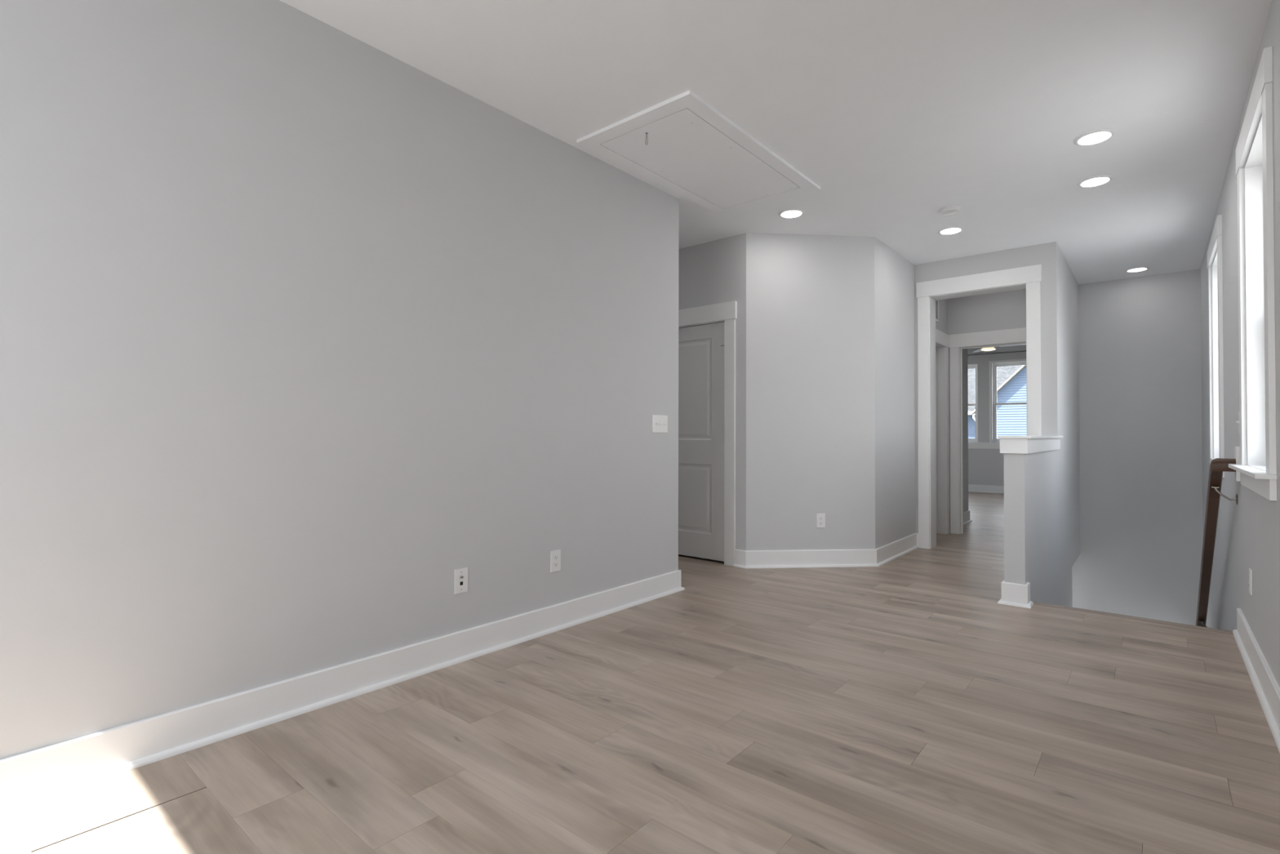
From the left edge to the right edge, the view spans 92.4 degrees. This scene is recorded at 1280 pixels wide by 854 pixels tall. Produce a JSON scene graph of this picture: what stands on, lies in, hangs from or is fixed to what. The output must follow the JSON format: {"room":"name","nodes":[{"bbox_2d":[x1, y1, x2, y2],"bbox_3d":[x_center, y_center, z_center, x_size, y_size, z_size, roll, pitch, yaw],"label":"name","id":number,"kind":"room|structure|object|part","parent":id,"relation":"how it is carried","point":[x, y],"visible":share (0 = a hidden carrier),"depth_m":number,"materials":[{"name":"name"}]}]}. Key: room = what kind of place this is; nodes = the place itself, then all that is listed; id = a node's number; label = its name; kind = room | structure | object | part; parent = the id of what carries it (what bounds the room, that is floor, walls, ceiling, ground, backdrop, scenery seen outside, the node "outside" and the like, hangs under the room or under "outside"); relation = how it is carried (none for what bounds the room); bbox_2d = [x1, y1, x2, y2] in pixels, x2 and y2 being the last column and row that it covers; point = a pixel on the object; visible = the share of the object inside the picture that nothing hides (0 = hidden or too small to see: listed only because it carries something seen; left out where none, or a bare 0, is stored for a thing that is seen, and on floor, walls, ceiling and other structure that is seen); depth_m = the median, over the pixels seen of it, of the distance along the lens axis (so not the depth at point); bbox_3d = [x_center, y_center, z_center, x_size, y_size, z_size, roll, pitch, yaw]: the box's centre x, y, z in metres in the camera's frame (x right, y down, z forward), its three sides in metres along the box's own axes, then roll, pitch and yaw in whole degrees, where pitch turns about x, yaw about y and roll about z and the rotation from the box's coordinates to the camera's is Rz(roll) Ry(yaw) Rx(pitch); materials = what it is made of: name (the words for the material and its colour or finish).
{"room":"upstairs landing","nodes":[
{"label":"upstairs landing","id":0,"kind":"room"},
{"bbox_2d":[0,0,679,759],"bbox_3d":[-2.110,-0.253,3.366,2.442,2.740,4.491,0,-1,40],"label":"wall","id":1,"kind":"structure","parent":0,"point":[304,330],"depth_m":2.34,"materials":[{"name":"paint"}]},
{"bbox_2d":[0,569,684,812],"bbox_3d":[-2.040,1.049,3.394,2.455,0.138,4.394,0,-1,40],"label":"baseboard","id":2,"kind":"structure","parent":1,"relation":"attached to","point":[35,775],"depth_m":2.30,"materials":[{"name":"paint"}]},
{"bbox_2d":[453,567,467,594],"bbox_3d":[-0.853,0.737,2.939,0.018,0.117,0.072,0,-1,40],"label":"cable plate","id":3,"kind":"object","parent":1,"relation":"attached to","point":[461,574],"visible":1,"depth_m":2.94,"materials":[{"name":"white plastic"}]},
{"bbox_2d":[550,549,560,572],"bbox_3d":[-0.468,0.743,3.405,0.008,0.117,0.072,0,-1,40],"label":"power outlet","id":4,"kind":"object","parent":1,"relation":"attached to","point":[555,555],"visible":1,"depth_m":3.40,"materials":[{"name":"white plastic"}]},
{"bbox_2d":[553,555,558,559],"bbox_3d":[-0.466,0.724,3.404,0.004,0.025,0.033,0,-1,40],"label":"receptacle","id":5,"kind":"object","parent":4,"relation":"attached to","point":[555,557],"depth_m":3.40,"materials":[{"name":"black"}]},
{"bbox_2d":[652,414,667,432],"bbox_3d":[0.139,-0.021,4.126,0.019,0.117,0.165,0,-1,40],"label":"light switch","id":6,"kind":"object","parent":1,"relation":"attached to","point":[660,423],"visible":1,"depth_m":4.13,"materials":[{"name":"white plastic"}]},
{"bbox_2d":[0,491,1279,853],"bbox_3d":[1.005,1.249,4.891,5.469,0.207,17.910,0,-1,40],"label":"floor","id":7,"kind":"structure","parent":0,"point":[895,706],"depth_m":2.13,"materials":[{"name":"brown wood"}]},
{"bbox_2d":[1031,600,1233,634],"bbox_3d":[2.900,1.144,3.663,0.984,0.026,0.070,0,-1,40],"label":"trim","id":8,"kind":"structure","parent":7,"relation":"attached to","point":[1153,620],"depth_m":3.62,"materials":[{"name":"brown wood"}]},
{"bbox_2d":[678,232,746,550],"bbox_3d":[-0.026,-0.215,5.848,2.437,2.740,0.120,0,-1,40],"label":"wall","id":9,"kind":"structure","parent":0,"point":[713,272],"depth_m":5.10,"materials":[{"name":"paint"}]},
{"bbox_2d":[678,321,724,561],"bbox_3d":[0.403,0.124,5.399,0.808,2.015,0.102,0,-1,40],"label":"door","id":10,"kind":"structure","parent":9,"relation":"in","point":[701,347],"depth_m":5.32,"materials":[{"name":"paint"}]},
{"bbox_2d":[678,320,724,328],"bbox_3d":[0.440,0.129,5.451,0.807,2.045,0.121,0,-1,40],"label":"trim","id":11,"kind":"structure","parent":9,"relation":"attached to","point":[717,321],"depth_m":5.33,"materials":[{"name":"paint"}]},
{"bbox_2d":[678,300,737,565],"bbox_3d":[0.395,0.056,5.398,1.041,2.190,0.022,0,-1,40],"label":"trim","id":12,"kind":"structure","parent":9,"relation":"attached to","point":[726,311],"depth_m":5.11,"materials":[{"name":"paint"}]},
{"bbox_2d":[280,0,1271,284],"bbox_3d":[1.080,-1.694,4.893,5.619,0.200,17.940,0,-1,40],"label":"ceiling","id":13,"kind":"structure","parent":0,"point":[900,113],"depth_m":2.96,"materials":[{"name":"paint"}]},
{"bbox_2d":[576,89,820,216],"bbox_3d":[0.426,-1.569,3.779,0.779,0.083,1.505,0,-1,40],"label":"attic hatch","id":14,"kind":"object","parent":13,"relation":"attached to","point":[682,144],"visible":1,"depth_m":3.62,"materials":[{"name":"paint"}]},
{"bbox_3d":[0.419,-1.600,3.769,0.598,0.014,1.282,0,-1,40],"label":"panel","id":15,"kind":"part","parent":14,"relation":"part of","materials":[{"name":"paint"}]},
{"bbox_2d":[777,208,804,217],"bbox_3d":[1.132,-1.592,4.588,0.191,0.013,0.191,0,-1,40],"label":"recessed light","id":16,"kind":"object","parent":13,"relation":"in","point":[788,213],"visible":1,"depth_m":4.56,"materials":[{"name":"white plastic"}]},
{"bbox_2d":[940,204,960,214],"bbox_3d":[2.269,-1.581,4.486,0.136,0.032,0.136,0,-1,40],"label":"smoke detector","id":17,"kind":"object","parent":13,"relation":"attached to","point":[948,210],"visible":1,"depth_m":4.45,"materials":[{"name":"white plastic"}]},
{"bbox_2d":[937,226,964,234],"bbox_3d":[2.512,-1.583,4.961,0.191,0.013,0.191,0,-1,40],"label":"recessed light","id":18,"kind":"object","parent":13,"relation":"in","point":[949,230],"visible":1,"depth_m":4.93,"materials":[{"name":"white plastic"}]},
{"bbox_2d":[1073,128,1115,146],"bbox_3d":[2.525,-1.603,3.409,0.191,0.013,0.191,0,-1,40],"label":"recessed light","id":19,"kind":"object","parent":13,"relation":"in","point":[1096,136],"visible":1,"depth_m":3.39,"materials":[{"name":"paint"}]},
{"bbox_2d":[1076,174,1113,187],"bbox_3d":[2.962,-1.595,3.995,0.191,0.013,0.191,0,-1,40],"label":"recessed light","id":20,"kind":"object","parent":13,"relation":"in","point":[1093,181],"visible":1,"depth_m":3.97,"materials":[{"name":"white plastic"}]},
{"bbox_2d":[1124,266,1149,272],"bbox_3d":[4.944,-1.562,6.103,0.191,0.013,0.191,0,-1,40],"label":"recessed light","id":21,"kind":"object","parent":13,"relation":"in","point":[1137,268],"visible":1,"depth_m":6.08,"materials":[{"name":"white plastic"}]},
{"bbox_2d":[746,232,875,551],"bbox_3d":[1.406,-0.220,5.135,1.090,2.740,0.145,0,-1,-5],"label":"wall","id":22,"kind":"structure","parent":0,"point":[811,318],"depth_m":5.06,"materials":[{"name":"paint"}]},
{"bbox_2d":[816,513,825,527],"bbox_3d":[1.489,0.771,5.052,0.072,0.117,0.008,0,-1,-5],"label":"power outlet","id":23,"kind":"object","parent":22,"relation":"attached to","point":[820,517],"visible":1,"depth_m":5.05,"materials":[{"name":"white plastic"}]},
{"bbox_2d":[733,533,918,568],"bbox_3d":[1.827,1.084,5.271,2.116,0.138,0.505,0,-1,-25],"label":"baseboard","id":24,"kind":"structure","parent":22,"relation":"attached to","point":[880,556],"depth_m":5.04,"materials":[{"name":"paint"}]},
{"bbox_2d":[874,236,947,548],"bbox_3d":[2.650,-0.205,6.016,0.133,2.740,2.286,0,-1,40],"label":"wall","id":25,"kind":"structure","parent":0,"point":[894,274],"depth_m":5.50,"materials":[{"name":"paint"}]},
{"bbox_2d":[935,348,937,533],"bbox_3d":[3.051,0.148,6.530,0.035,2.024,0.685,0,-1,40],"label":"door","id":26,"kind":"structure","parent":25,"relation":"in","point":[935,348],"depth_m":6.76,"materials":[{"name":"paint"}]},
{"bbox_2d":[935,300,938,322],"bbox_3d":[3.069,-1.244,6.415,0.008,0.250,0.360,0,-1,40],"label":"air vent","id":27,"kind":"object","parent":25,"relation":"in","point":[937,302],"visible":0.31,"depth_m":6.54,"materials":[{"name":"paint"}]},
{"bbox_2d":[935,328,949,533],"bbox_3d":[3.076,0.073,6.510,0.164,2.198,0.951,0,-1,40],"label":"trim","id":28,"kind":"structure","parent":25,"relation":"attached to","point":[942,340],"depth_m":6.76,"materials":[{"name":"paint"}]},
{"bbox_2d":[962,348,968,512],"bbox_3d":[2.595,-0.175,8.384,3.185,2.740,1.030,0,-1,40],"label":"wall","id":29,"kind":"structure","parent":0,"point":[965,353],"depth_m":7.65,"materials":[{"name":"paint"}]},
{"bbox_2d":[963,510,972,524],"bbox_3d":[2.659,1.126,8.345,3.118,0.138,1.043,0,-1,40],"label":"baseboard","id":30,"kind":"structure","parent":29,"relation":"attached to","point":[966,520],"depth_m":7.58,"materials":[{"name":"paint"}]},
{"bbox_2d":[914,244,1041,533],"bbox_3d":[3.085,-0.208,5.741,1.154,2.740,0.200,0,-1,40],"label":"wall","id":31,"kind":"structure","parent":0,"point":[1029,255],"depth_m":5.70,"materials":[{"name":"paint"}]},
{"bbox_2d":[915,264,1041,548],"bbox_3d":[3.142,-0.118,5.692,1.021,2.560,0.244,0,-1,40],"label":"trim","id":32,"kind":"structure","parent":31,"relation":"attached to","point":[1028,277],"depth_m":5.86,"materials":[{"name":"paint"}]},
{"bbox_2d":[947,288,1026,533],"bbox_3d":[3.511,-0.192,6.863,1.946,2.740,0.120,0,-1,40],"label":"wall","id":33,"kind":"structure","parent":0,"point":[1003,310],"depth_m":6.63,"materials":[{"name":"paint"}]},
{"bbox_2d":[948,327,1026,533],"bbox_3d":[3.874,0.073,6.554,1.007,2.203,0.164,0,-1,40],"label":"door frame","id":34,"kind":"structure","parent":33,"relation":"attached to","point":[957,342],"depth_m":6.77,"materials":[{"name":"paint"}]},
{"bbox_2d":[967,344,1026,355],"bbox_3d":[4.497,-1.471,9.836,4.246,0.100,5.670,0,-1,40],"label":"ceiling","id":35,"kind":"structure","parent":0,"point":[1013,348],"depth_m":11.22,"materials":[{"name":"grey paint"}]},
{"bbox_2d":[972,344,1022,352],"bbox_3d":[5.382,-1.291,9.226,0.966,0.271,1.084,0,-1,40],"label":"ceiling fan","id":36,"kind":"object","parent":35,"relation":"hanging from","point":[988,348],"visible":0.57,"depth_m":9.25,"materials":[{"name":"white plastic"}]},
{"bbox_2d":[968,351,1026,485],"bbox_3d":[6.352,-0.117,12.029,4.246,2.740,0.195,0,-1,40],"label":"wall","id":37,"kind":"structure","parent":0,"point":[985,466],"depth_m":11.74,"materials":[{"name":"paint"}]},
{"bbox_2d":[968,363,978,442],"bbox_3d":[6.224,-0.461,12.167,0.899,1.520,0.145,0,-1,40],"label":"window","id":38,"kind":"structure","parent":37,"relation":"attached to","point":[975,365],"depth_m":11.92,"materials":[{"name":"white plastic"}]},
{"bbox_3d":[6.258,-0.798,12.211,0.827,0.775,0.026,0,-1,40],"label":"sash","id":39,"kind":"part","parent":38,"relation":"part of","materials":[{"name":"clear glass"}]},
{"bbox_3d":[6.239,-0.093,12.181,0.827,0.715,0.026,0,-1,40],"label":"sash","id":40,"kind":"part","parent":38,"relation":"part of","materials":[{"name":"glass"}]},
{"bbox_2d":[968,484,1004,493],"bbox_3d":[6.342,1.183,11.927,4.146,0.138,0.033,0,-1,40],"label":"baseboard","id":41,"kind":"structure","parent":37,"relation":"attached to","point":[975,488],"depth_m":11.70,"materials":[{"name":"paint"}]},
{"bbox_2d":[989,358,1026,442],"bbox_3d":[7.074,-0.482,11.446,0.955,1.552,0.157,0,-1,40],"label":"window","id":42,"kind":"structure","parent":37,"relation":"attached to","point":[993,365],"depth_m":11.69,"materials":[{"name":"white plastic"}]},
{"bbox_3d":[7.111,-0.805,11.494,0.825,0.775,0.026,0,-1,40],"label":"sash","id":43,"kind":"part","parent":42,"relation":"part of","materials":[{"name":"clear glass"}]},
{"bbox_3d":[7.091,-0.100,11.464,0.825,0.715,0.026,0,-1,40],"label":"sash","id":44,"kind":"part","parent":42,"relation":"part of","materials":[{"name":"glass"}]},
{"bbox_2d":[1004,241,1079,607],"bbox_3d":[5.228,1.118,7.290,0.115,5.340,8.807,0,-1,40],"label":"wall","id":45,"kind":"structure","parent":0,"point":[1042,489],"depth_m":5.25,"materials":[{"name":"paint"}]},
{"bbox_2d":[997,580,1033,608],"bbox_3d":[2.932,1.077,4.559,0.181,0.138,1.737,0,-1,40],"label":"baseboard","id":46,"kind":"structure","parent":45,"relation":"attached to","point":[1015,594],"depth_m":3.90,"materials":[{"name":"paint"}]},
{"bbox_2d":[1000,437,1060,453],"bbox_3d":[2.945,0.131,4.585,0.152,0.096,1.742,0,-1,40],"label":"trim","id":47,"kind":"structure","parent":45,"relation":"attached to","point":[1024,446],"depth_m":3.96,"materials":[{"name":"paint"}]},
{"bbox_2d":[998,435,1063,438],"bbox_3d":[2.946,0.074,4.574,0.179,0.017,1.760,0,-1,40],"label":"trim","id":48,"kind":"structure","parent":45,"relation":"on","point":[999,437],"depth_m":3.94,"materials":[{"name":"paint"}]},
{"bbox_2d":[1071,269,1203,625],"bbox_3d":[4.510,1.113,7.025,2.849,5.340,0.150,0,-1,40],"label":"wall","id":49,"kind":"structure","parent":0,"point":[1140,445],"depth_m":6.36,"materials":[{"name":"paint"}]},
{"bbox_2d":[1200,0,1279,687],"bbox_3d":[1.550,1.028,1.175,0.150,5.340,12.917,0,-1,40],"label":"wall","id":50,"kind":"structure","parent":0,"point":[1247,536],"depth_m":3.38,"materials":[{"name":"paint"}]},
{"bbox_2d":[1235,411,1239,433],"bbox_3d":[3.217,-0.025,3.300,0.019,0.117,0.072,0,-1,40],"label":"light switch","id":51,"kind":"object","parent":50,"relation":"attached to","point":[1237,421],"visible":0.58,"depth_m":3.31,"materials":[{"name":"white plastic"}]},
{"bbox_3d":[3.222,-0.025,3.295,0.006,0.117,0.072,0,-1,40],"label":"plate","id":52,"kind":"part","parent":51,"relation":"part of","materials":[{"name":"white plastic"}]},
{"bbox_2d":[1248,568,1252,595],"bbox_3d":[2.952,0.747,2.968,0.008,0.117,0.072,0,-1,40],"label":"power outlet","id":53,"kind":"object","parent":50,"relation":"attached to","point":[1250,569],"visible":1,"depth_m":2.95,"materials":[{"name":"white plastic"}]},
{"bbox_2d":[1228,46,1277,500],"bbox_3d":[2.796,-0.580,2.724,0.205,1.731,1.126,0,-1,40],"label":"window","id":54,"kind":"structure","parent":50,"relation":"in","point":[1257,468],"depth_m":3.02,"materials":[{"name":"white plastic"}]},
{"bbox_2d":[1232,608,1279,753],"bbox_3d":[0.348,1.009,-0.112,0.033,0.138,9.100,0,-1,40],"label":"baseboard","id":55,"kind":"structure","parent":50,"relation":"attached to","point":[1267,689],"depth_m":2.59,"materials":[{"name":"paint"}]},
{"label":"outside","id":56,"kind":"structure","parent":0,"visible":0},
{"bbox_3d":[16.075,4.721,19.076,120.000,0.100,130.000,0,-1,40],"label":"ground","id":57,"kind":"structure","parent":56,"visible":0},
{"bbox_2d":[968,364,1026,438],"bbox_3d":[17.021,-0.423,27.558,19.400,10.414,8.920,0,-1,40],"label":"house","id":58,"kind":"structure","parent":57,"relation":"on","point":[1011,420],"depth_m":24.34,"materials":[{"name":"blue"}]}
]}

